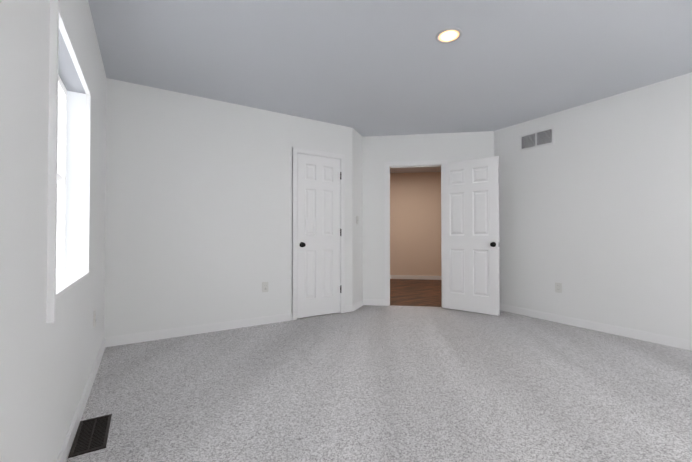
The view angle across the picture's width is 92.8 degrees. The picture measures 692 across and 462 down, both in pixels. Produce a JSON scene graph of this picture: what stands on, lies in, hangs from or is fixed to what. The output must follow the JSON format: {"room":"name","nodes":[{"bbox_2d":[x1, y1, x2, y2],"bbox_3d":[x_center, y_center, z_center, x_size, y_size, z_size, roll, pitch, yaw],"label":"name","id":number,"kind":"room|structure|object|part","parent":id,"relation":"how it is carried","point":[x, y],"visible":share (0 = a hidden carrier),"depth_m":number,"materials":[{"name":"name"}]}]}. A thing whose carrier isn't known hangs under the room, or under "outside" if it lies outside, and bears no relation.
{"room":"empty bedroom","nodes":[
{"label":"empty bedroom","id":0,"kind":"room"},
{"bbox_2d":[0,0,105,461],"bbox_3d":[-1.044,-0.203,0.967,0.160,2.500,5.044,0,-1,-32],"label":"wall","id":1,"kind":"structure","parent":0,"point":[45,369],"depth_m":1.10,"materials":[{"name":"white paint"}]},
{"bbox_2d":[47,0,90,322],"bbox_3d":[-1.343,-0.265,1.628,0.022,1.224,0.923,0,-1,-32],"label":"window","id":2,"kind":"structure","parent":1,"relation":"in","point":[57,22],"depth_m":1.24,"materials":[{"name":"white paint"}]},
{"bbox_2d":[56,29,85,289],"bbox_3d":[-1.421,-0.296,1.582,0.160,1.110,0.907,0,-1,-32],"label":"window pane","id":3,"kind":"object","parent":2,"relation":"in","point":[70,243],"visible":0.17,"depth_m":1.96,"materials":[{"name":"white"}]},
{"bbox_3d":[-1.456,-0.297,1.561,0.062,1.086,0.883,0,-1,-32],"label":"sash","id":4,"kind":"part","parent":3,"relation":"part of","materials":[{"name":"glass"}]},
{"bbox_2d":[56,337,107,461],"bbox_3d":[-0.971,1.003,0.997,0.012,0.090,4.804,0,-1,-32],"label":"baseboard","id":5,"kind":"structure","parent":1,"relation":"attached to","point":[66,447],"depth_m":1.83,"materials":[{"name":"white paint"}]},
{"bbox_2d":[93,309,95,326],"bbox_3d":[-1.835,0.635,2.406,0.010,0.118,0.072,0,-1,-32],"label":"outlet","id":6,"kind":"object","parent":1,"relation":"attached to","point":[94,317],"visible":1,"depth_m":2.38,"materials":[{"name":"white plastic"}]},
{"bbox_2d":[104,78,351,336],"bbox_3d":[-1.172,-0.169,3.777,2.883,2.500,0.120,0,-1,-32],"label":"wall","id":7,"kind":"structure","parent":0,"point":[198,210],"depth_m":3.47,"materials":[{"name":"white paint"}]},
{"bbox_2d":[108,313,291,346],"bbox_3d":[-1.430,1.033,3.527,1.819,0.090,0.012,0,-1,-32],"label":"baseboard","id":8,"kind":"structure","parent":7,"relation":"attached to","point":[219,326],"depth_m":3.42,"materials":[{"name":"white paint"}]},
{"bbox_2d":[262,282,267,291],"bbox_3d":[-0.939,0.652,3.834,0.072,0.118,0.010,0,-1,-32],"label":"outlet","id":9,"kind":"object","parent":7,"relation":"attached to","point":[264,286],"visible":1,"depth_m":3.83,"materials":[{"name":"white plastic"}]},
{"bbox_2d":[292,147,344,319],"bbox_3d":[-0.371,0.032,4.267,0.746,2.110,0.158,0,-1,-32],"label":"door frame","id":10,"kind":"structure","parent":7,"relation":"attached to","point":[296,151],"depth_m":4.14,"materials":[{"name":"white paint"}]},
{"bbox_2d":[297,154,340,317],"bbox_3d":[-0.327,0.059,4.204,0.622,2.030,0.103,0,-1,-32],"label":"closet door","id":11,"kind":"structure","parent":7,"relation":"in","point":[318,238],"depth_m":4.21,"materials":[{"name":"white paint"}]},
{"bbox_2d":[345,299,384,312],"bbox_3d":[0.222,1.048,4.697,0.728,0.090,0.277,0,-1,-32],"label":"baseboard","id":12,"kind":"structure","parent":7,"relation":"attached to","point":[376,302],"depth_m":4.82,"materials":[{"name":"white paint"}]},
{"bbox_2d":[352,128,362,304],"bbox_3d":[0.129,-0.157,4.751,0.120,2.500,0.535,0,-1,21],"label":"wall","id":13,"kind":"structure","parent":0,"point":[357,210],"depth_m":4.67,"materials":[{"name":"white paint"}]},
{"bbox_2d":[67,305,691,461],"bbox_3d":[0.869,1.113,2.286,4.558,0.100,5.137,0,-1,-32],"label":"floor carpet","id":14,"kind":"object","parent":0,"point":[373,383],"visible":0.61,"depth_m":2.15,"materials":[{"name":"grey carpet"}]},
{"bbox_2d":[68,414,111,457],"bbox_3d":[-1.319,1.053,1.712,0.142,0.006,0.347,0,-1,-32],"label":"air vent register","id":15,"kind":"object","parent":14,"relation":"on","point":[91,435],"visible":1,"depth_m":1.69,"materials":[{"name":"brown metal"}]},
{"bbox_2d":[88,0,691,172],"bbox_3d":[1.250,-1.462,4.334,7.578,0.100,8.354,0,-1,-32],"label":"ceiling","id":16,"kind":"structure","parent":0,"point":[363,68],"depth_m":2.67,"materials":[{"name":"white paint"}]},
{"bbox_2d":[435,28,461,43],"bbox_3d":[0.755,-1.432,2.421,0.190,0.006,0.190,0,-1,-32],"label":"recessed light","id":17,"kind":"object","parent":16,"relation":"in","point":[447,35],"visible":1,"depth_m":2.42,"materials":[{"name":"white glass"}]},
{"bbox_2d":[390,172,440,275],"bbox_3d":[1.582,-0.120,7.777,4.700,2.500,0.100,0,-1,8],"label":"wall","id":18,"kind":"structure","parent":0,"point":[415,223],"depth_m":7.72,"materials":[{"name":"beige paint"}]},
{"bbox_2d":[390,275,440,279],"bbox_3d":[1.367,1.067,6.288,4.500,0.090,2.880,0,-1,8],"label":"baseboard","id":19,"kind":"structure","parent":18,"relation":"attached to","point":[415,277],"depth_m":7.70,"materials":[{"name":"white paint"}]},
{"bbox_2d":[390,279,441,306],"bbox_3d":[1.361,1.161,6.243,4.500,0.100,2.970,0,-1,8],"label":"floor","id":20,"kind":"structure","parent":0,"point":[414,292],"depth_m":5.93,"materials":[{"name":"brown wood"}]},
{"bbox_2d":[363,131,493,298],"bbox_3d":[1.154,-0.156,4.818,2.006,2.500,0.120,0,-1,8],"label":"wall","id":21,"kind":"structure","parent":0,"point":[379,152],"depth_m":4.85,"materials":[{"name":"white paint"}]},
{"bbox_2d":[385,160,446,305],"bbox_3d":[1.018,0.039,4.836,0.891,2.110,0.158,0,-1,8],"label":"door frame","id":22,"kind":"structure","parent":21,"relation":"attached to","point":[407,164],"depth_m":4.82,"materials":[{"name":"white paint"}]},
{"bbox_2d":[441,156,499,315],"bbox_3d":[1.652,0.062,4.438,0.767,2.030,0.171,-1,-1,39],"label":"door","id":23,"kind":"structure","parent":21,"relation":"in","point":[470,230],"depth_m":4.40,"materials":[{"name":"white paint"}]},
{"bbox_2d":[494,72,691,339],"bbox_3d":[3.166,-0.178,2.974,0.120,2.500,4.057,0,-1,-32],"label":"wall","id":24,"kind":"structure","parent":0,"point":[595,209],"depth_m":3.50,"materials":[{"name":"white paint"}]},
{"bbox_2d":[520,127,553,150],"bbox_3d":[2.385,-1.149,4.133,0.009,0.204,0.420,0,-1,-32],"label":"air vent","id":25,"kind":"object","parent":24,"relation":"in","point":[539,138],"visible":1,"depth_m":4.12,"materials":[{"name":"white metal"}]},
{"bbox_2d":[555,282,561,292],"bbox_3d":[2.515,0.671,3.899,0.010,0.118,0.072,0,-1,-32],"label":"outlet","id":26,"kind":"object","parent":24,"relation":"attached to","point":[558,287],"visible":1,"depth_m":3.90,"materials":[{"name":"white plastic"}]},
{"bbox_2d":[500,304,691,350],"bbox_3d":[3.085,1.026,2.964,0.012,0.090,3.851,0,-1,-32],"label":"baseboard","id":27,"kind":"structure","parent":24,"relation":"attached to","point":[685,344],"depth_m":3.49,"materials":[{"name":"white paint"}]}
]}

